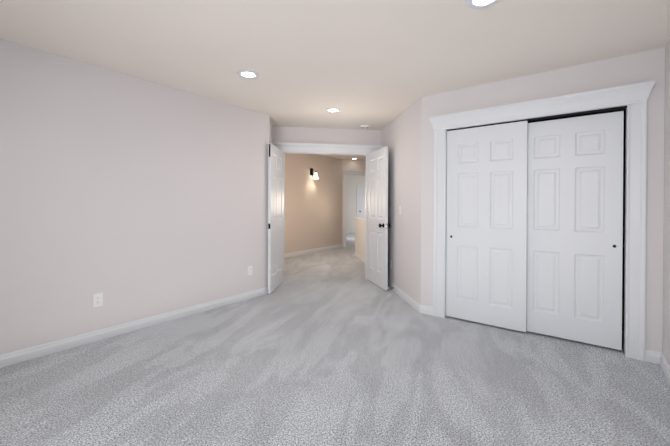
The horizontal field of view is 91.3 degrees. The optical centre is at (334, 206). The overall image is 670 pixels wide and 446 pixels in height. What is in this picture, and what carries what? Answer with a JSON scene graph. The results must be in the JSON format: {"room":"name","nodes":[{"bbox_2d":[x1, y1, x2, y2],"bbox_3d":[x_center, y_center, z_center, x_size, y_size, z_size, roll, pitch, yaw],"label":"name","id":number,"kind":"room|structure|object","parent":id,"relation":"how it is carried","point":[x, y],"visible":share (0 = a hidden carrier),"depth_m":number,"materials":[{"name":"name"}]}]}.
{"room":"empty bedroom","nodes":[
{"label":"empty bedroom","id":0,"kind":"room"},
{"bbox_2d":[0,38,268,354],"bbox_3d":[-2.254,-0.023,2.755,0.140,2.400,4.310,0,0,37],"label":"wall","id":1,"kind":"structure","parent":0,"point":[130,198],"depth_m":2.97,"materials":[{"name":"paint"}]},
{"bbox_2d":[93,293,102,307],"bbox_3d":[-2.078,0.822,2.873,0.006,0.116,0.072,0,0,38],"label":"outlet","id":2,"kind":"object","parent":1,"relation":"attached to","point":[95,299],"visible":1,"depth_m":2.87,"materials":[{"name":"white plastic"}]},
{"bbox_2d":[0,287,267,367],"bbox_3d":[-2.196,1.132,2.715,0.015,0.090,4.316,0,0,37],"label":"baseboard","id":3,"kind":"structure","parent":1,"relation":"attached to","point":[19,356],"depth_m":2.97,"materials":[{"name":"white wood"}]},
{"bbox_2d":[269,116,271,143],"bbox_3d":[-1.010,-0.027,4.783,0.140,2.400,0.740,0,0,-8],"label":"wall","id":4,"kind":"structure","parent":0,"point":[270,133],"depth_m":4.69,"materials":[{"name":"paint"}]},
{"bbox_2d":[268,143,283,293],"bbox_3d":[-0.841,0.163,4.702,0.035,1.998,0.712,0,0,5],"label":"entry door","id":5,"kind":"structure","parent":4,"relation":"in","point":[275,207],"depth_m":4.60,"materials":[{"name":"white wood"}]},
{"bbox_2d":[284,153,341,253],"bbox_3d":[-1.125,-0.080,7.497,0.140,2.480,4.770,0,0,35],"label":"wall","id":6,"kind":"structure","parent":0,"point":[313,213],"depth_m":8.18,"materials":[{"name":"paint"}]},
{"bbox_2d":[284,244,342,257],"bbox_3d":[-1.109,1.116,7.396,0.015,0.090,4.620,0,0,35],"label":"baseboard","id":7,"kind":"structure","parent":6,"relation":"attached to","point":[286,255],"depth_m":8.15,"materials":[{"name":"white wood"}]},
{"bbox_2d":[310,168,318,178],"bbox_3d":[-0.499,-0.807,8.081,0.214,0.270,0.148,0,0,35],"label":"sconce","id":8,"kind":"object","parent":6,"relation":"attached to","point":[315,174],"visible":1,"depth_m":8.05,"materials":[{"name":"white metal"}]},
{"bbox_2d":[272,126,380,144],"bbox_3d":[0.667,-0.062,5.332,3.610,2.480,0.120,0,0,-8],"label":"wall","id":9,"kind":"structure","parent":0,"point":[322,135],"depth_m":5.16,"materials":[{"name":"paint"}]},
{"bbox_2d":[283,238,283,281],"bbox_3d":[-0.812,0.154,5.134,0.020,2.036,0.124,0,0,-8],"label":"door frame","id":10,"kind":"structure","parent":9,"relation":"attached to","point":[283,259],"depth_m":5.08,"materials":[{"name":"white wood"}]},
{"bbox_2d":[284,153,284,246],"bbox_3d":[-0.796,0.164,5.133,0.012,2.016,0.035,0,0,-8],"label":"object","id":11,"kind":"object","parent":9,"relation":"attached to","point":[284,199],"visible":0.86,"depth_m":5.12,"materials":[{"name":"white"}]},
{"bbox_2d":[272,142,381,153],"bbox_3d":[-0.109,-0.904,5.123,1.728,0.134,0.078,0,0,-8],"label":"trim","id":12,"kind":"structure","parent":9,"relation":"attached to","point":[324,148],"depth_m":5.12,"materials":[{"name":"white wood"}]},
{"bbox_2d":[365,168,365,199],"bbox_3d":[0.544,0.124,5.386,0.090,2.106,0.018,0,0,-8],"label":"trim","id":13,"kind":"structure","parent":9,"relation":"attached to","point":[365,183],"depth_m":5.38,"materials":[{"name":"white wood"}]},
{"bbox_2d":[365,155,366,278],"bbox_3d":[0.502,0.169,5.308,0.012,2.016,0.035,0,0,-8],"label":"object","id":14,"kind":"object","parent":9,"relation":"attached to","point":[366,218],"visible":0.86,"depth_m":5.29,"materials":[{"name":"white wood"}]},
{"bbox_2d":[366,154,367,279],"bbox_3d":[0.518,0.159,5.313,0.020,2.036,0.124,0,0,-8],"label":"door frame","id":15,"kind":"structure","parent":9,"relation":"attached to","point":[367,216],"depth_m":5.25,"materials":[{"name":"white wood"}]},
{"bbox_2d":[367,146,387,289],"bbox_3d":[0.628,0.169,4.893,0.035,1.998,0.710,0,0,-15],"label":"entry door","id":16,"kind":"structure","parent":9,"relation":"in","point":[377,258],"depth_m":4.82,"materials":[{"name":"white wood"}]},
{"bbox_2d":[0,232,669,445],"bbox_3d":[-0.744,1.218,6.066,13.000,0.100,20.000,0,0,-8],"label":"floor","id":17,"kind":"structure","parent":0,"point":[332,347],"depth_m":2.21,"materials":[{"name":"carpet"}]},
{"bbox_2d":[0,0,669,129],"bbox_3d":[-0.009,-1.254,0.679,13.000,0.100,9.150,0,0,-8],"label":"ceiling","id":18,"kind":"structure","parent":0,"point":[377,64],"depth_m":2.43,"materials":[{"name":"paint"}]},
{"bbox_2d":[237,70,258,78],"bbox_3d":[-0.800,-1.214,3.022,0.196,0.009,0.196,0,0,-8],"label":"recessed light","id":19,"kind":"object","parent":18,"relation":"in","point":[248,74],"visible":1,"depth_m":3.02,"materials":[{"name":"white"}]},
{"bbox_2d":[326,108,340,112],"bbox_3d":[-0.022,-1.215,4.152,0.196,0.009,0.196,0,0,-8],"label":"recessed light","id":20,"kind":"object","parent":18,"relation":"in","point":[332,110],"visible":0.98,"depth_m":4.15,"materials":[{"name":"white"}]},
{"bbox_2d":[360,125,368,128],"bbox_3d":[0.453,-1.204,4.980,0.136,0.036,0.136,0,0,-8],"label":"smoke detector","id":21,"kind":"object","parent":18,"relation":"attached to","point":[364,126],"visible":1,"depth_m":4.94,"materials":[{"name":"white plastic"}]},
{"bbox_2d":[466,0,498,8],"bbox_3d":[0.865,-1.202,1.897,0.196,0.009,0.196,0,0,-8],"label":"recessed light","id":22,"kind":"object","parent":18,"relation":"in","point":[477,4],"visible":1,"depth_m":1.94,"materials":[{"name":"white"}]},
{"bbox_2d":[318,154,365,159],"bbox_3d":[-1.343,-1.384,10.589,13.000,0.100,10.850,0,0,-8],"label":"ceiling","id":23,"kind":"structure","parent":0,"point":[349,157],"depth_m":8.70,"materials":[{"name":"paint"}]},
{"bbox_2d":[342,160,365,244],"bbox_3d":[0.718,-0.080,9.423,1.450,2.480,0.120,0,0,-8],"label":"wall","id":24,"kind":"structure","parent":0,"point":[355,164],"depth_m":9.32,"materials":[{"name":"paint"}]},
{"bbox_2d":[343,175,345,246],"bbox_3d":[0.273,0.134,9.294,0.075,2.050,0.018,0,0,-8],"label":"door frame","id":25,"kind":"structure","parent":24,"relation":"attached to","point":[344,210],"depth_m":9.29,"materials":[{"name":"white wood"}]},
{"bbox_2d":[343,170,364,174],"bbox_3d":[0.894,-0.952,9.342,1.330,0.134,0.078,0,0,-8],"label":"trim","id":26,"kind":"structure","parent":24,"relation":"attached to","point":[353,172],"depth_m":9.29,"materials":[{"name":"white"}]},
{"bbox_2d":[346,176,364,229],"bbox_3d":[-0.255,-0.106,14.167,4.120,2.480,0.140,0,0,-8],"label":"wall","id":27,"kind":"structure","parent":0,"point":[352,183],"depth_m":14.23,"materials":[{"name":"paint"}]},
{"bbox_2d":[356,184,358,216],"bbox_3d":[0.978,0.079,14.253,0.090,2.120,0.020,0,0,-8],"label":"door frame","id":28,"kind":"structure","parent":27,"relation":"attached to","point":[357,204],"depth_m":14.24,"materials":[{"name":"white wood"}]},
{"bbox_2d":[359,186,364,217],"bbox_3d":[1.399,0.119,14.316,0.760,2.020,0.105,0,0,-8],"label":"door","id":29,"kind":"structure","parent":27,"relation":"in","point":[362,201],"depth_m":14.31,"materials":[{"name":"white wood"}]},
{"bbox_2d":[355,219,364,257],"bbox_3d":[0.698,0.735,6.611,0.120,0.875,2.400,0,0,-8],"label":"wall","id":30,"kind":"structure","parent":0,"point":[359,237],"depth_m":7.20,"materials":[{"name":"beige paint"}]},
{"bbox_2d":[354,252,364,262],"bbox_3d":[0.630,1.127,6.604,0.015,0.090,2.400,0,0,-8],"label":"baseboard","id":31,"kind":"structure","parent":30,"relation":"attached to","point":[360,257],"depth_m":7.20,"materials":[{"name":"white wood"}]},
{"bbox_2d":[381,97,421,304],"bbox_3d":[0.911,-0.018,4.527,0.140,2.400,1.760,0,0,-8],"label":"wall","id":32,"kind":"structure","parent":0,"point":[401,137],"depth_m":4.14,"materials":[{"name":"paint"}]},
{"bbox_2d":[388,280,420,312],"bbox_3d":[0.837,1.137,4.465,0.015,0.090,1.656,0,0,-8],"label":"baseboard","id":33,"kind":"structure","parent":32,"relation":"attached to","point":[412,302],"depth_m":4.10,"materials":[{"name":"white wood"}]},
{"bbox_2d":[421,47,664,351],"bbox_3d":[1.821,-0.007,3.076,2.062,2.400,0.140,0,0,37],"label":"wall","id":34,"kind":"structure","parent":0,"point":[647,66],"depth_m":2.72,"materials":[{"name":"paint"}]},
{"bbox_2d":[420,305,432,315],"bbox_3d":[1.006,1.142,3.602,0.153,0.090,0.015,0,0,37],"label":"baseboard","id":35,"kind":"structure","parent":34,"relation":"attached to","point":[427,310],"depth_m":3.60,"materials":[{"name":"white wood"}]},
{"bbox_2d":[433,129,445,317],"bbox_3d":[1.118,0.177,3.509,0.127,2.022,0.024,0,0,37],"label":"trim","id":36,"kind":"structure","parent":34,"relation":"attached to","point":[439,231],"depth_m":3.51,"materials":[{"name":"white wood"}]},
{"bbox_2d":[446,121,527,331],"bbox_3d":[1.495,0.187,3.282,0.742,1.967,0.035,0,0,37],"label":"closet door","id":37,"kind":"structure","parent":34,"relation":"in","point":[486,244],"depth_m":3.24,"materials":[{"name":"white wood"}]},
{"bbox_2d":[445,105,626,353],"bbox_3d":[1.790,0.183,3.100,1.477,2.020,0.141,0,0,37],"label":"door frame","id":38,"kind":"structure","parent":34,"relation":"attached to","point":[625,225],"depth_m":2.69,"materials":[{"name":"white wood"}]},
{"bbox_2d":[447,106,626,130],"bbox_3d":[1.790,-0.803,3.091,1.437,0.008,0.103,0,0,37],"label":"door track","id":39,"kind":"object","parent":34,"relation":"attached to","point":[579,113],"depth_m":2.91,"materials":[{"name":"black"}]},
{"bbox_2d":[429,81,654,130],"bbox_3d":[1.726,-0.888,3.017,1.746,0.122,0.068,0,0,37],"label":"crown molding","id":40,"kind":"structure","parent":34,"relation":"attached to","point":[621,94],"depth_m":2.87,"materials":[{"name":"white wood"}]},
{"bbox_2d":[526,111,623,349],"bbox_3d":[2.061,0.198,2.910,0.741,1.953,0.035,0,0,37],"label":"closet door","id":41,"kind":"structure","parent":34,"relation":"in","point":[574,219],"depth_m":2.86,"materials":[{"name":"white wood"}]},
{"bbox_2d":[625,99,646,360],"bbox_3d":[2.357,0.187,2.565,0.114,2.022,0.024,0,0,37],"label":"trim","id":42,"kind":"structure","parent":34,"relation":"attached to","point":[636,230],"depth_m":2.56,"materials":[{"name":"white wood"}]},
{"bbox_2d":[645,349,661,363],"bbox_3d":[2.439,1.153,2.509,0.097,0.090,0.015,0,0,37],"label":"baseboard","id":43,"kind":"structure","parent":34,"relation":"attached to","point":[651,356],"depth_m":2.51,"materials":[{"name":"white wood"}]},
{"bbox_2d":[528,110,625,330],"bbox_3d":[2.223,-0.008,3.594,2.172,2.400,0.050,0,0,37],"label":"wall","id":44,"kind":"structure","parent":0,"point":[623,203],"depth_m":3.15,"materials":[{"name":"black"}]},
{"bbox_2d":[662,38,669,365],"bbox_3d":[1.084,0.001,0.524,0.140,2.400,4.813,0,0,37],"label":"wall","id":45,"kind":"structure","parent":0,"point":[666,294],"depth_m":2.38,"materials":[{"name":"paint"}]},
{"bbox_2d":[660,353,669,384],"bbox_3d":[1.017,1.156,0.577,0.015,0.090,4.813,0,0,37],"label":"baseboard","id":46,"kind":"structure","parent":45,"relation":"attached to","point":[664,365],"depth_m":2.34,"materials":[{"name":"white wood"}]},
{"bbox_3d":[-0.142,-0.851,5.219,1.322,0.020,0.124,0,0,-8],"label":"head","id":47,"kind":"structure","parent":0,"visible":0},
{"bbox_2d":[284,152,366,154],"bbox_3d":[-0.142,-0.835,5.216,1.322,0.012,0.035,0,0,-8],"label":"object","id":48,"kind":"object","parent":47,"relation":"attached to","point":[324,153],"visible":0.86,"depth_m":5.20,"materials":[{"name":"white wood"}]}
]}

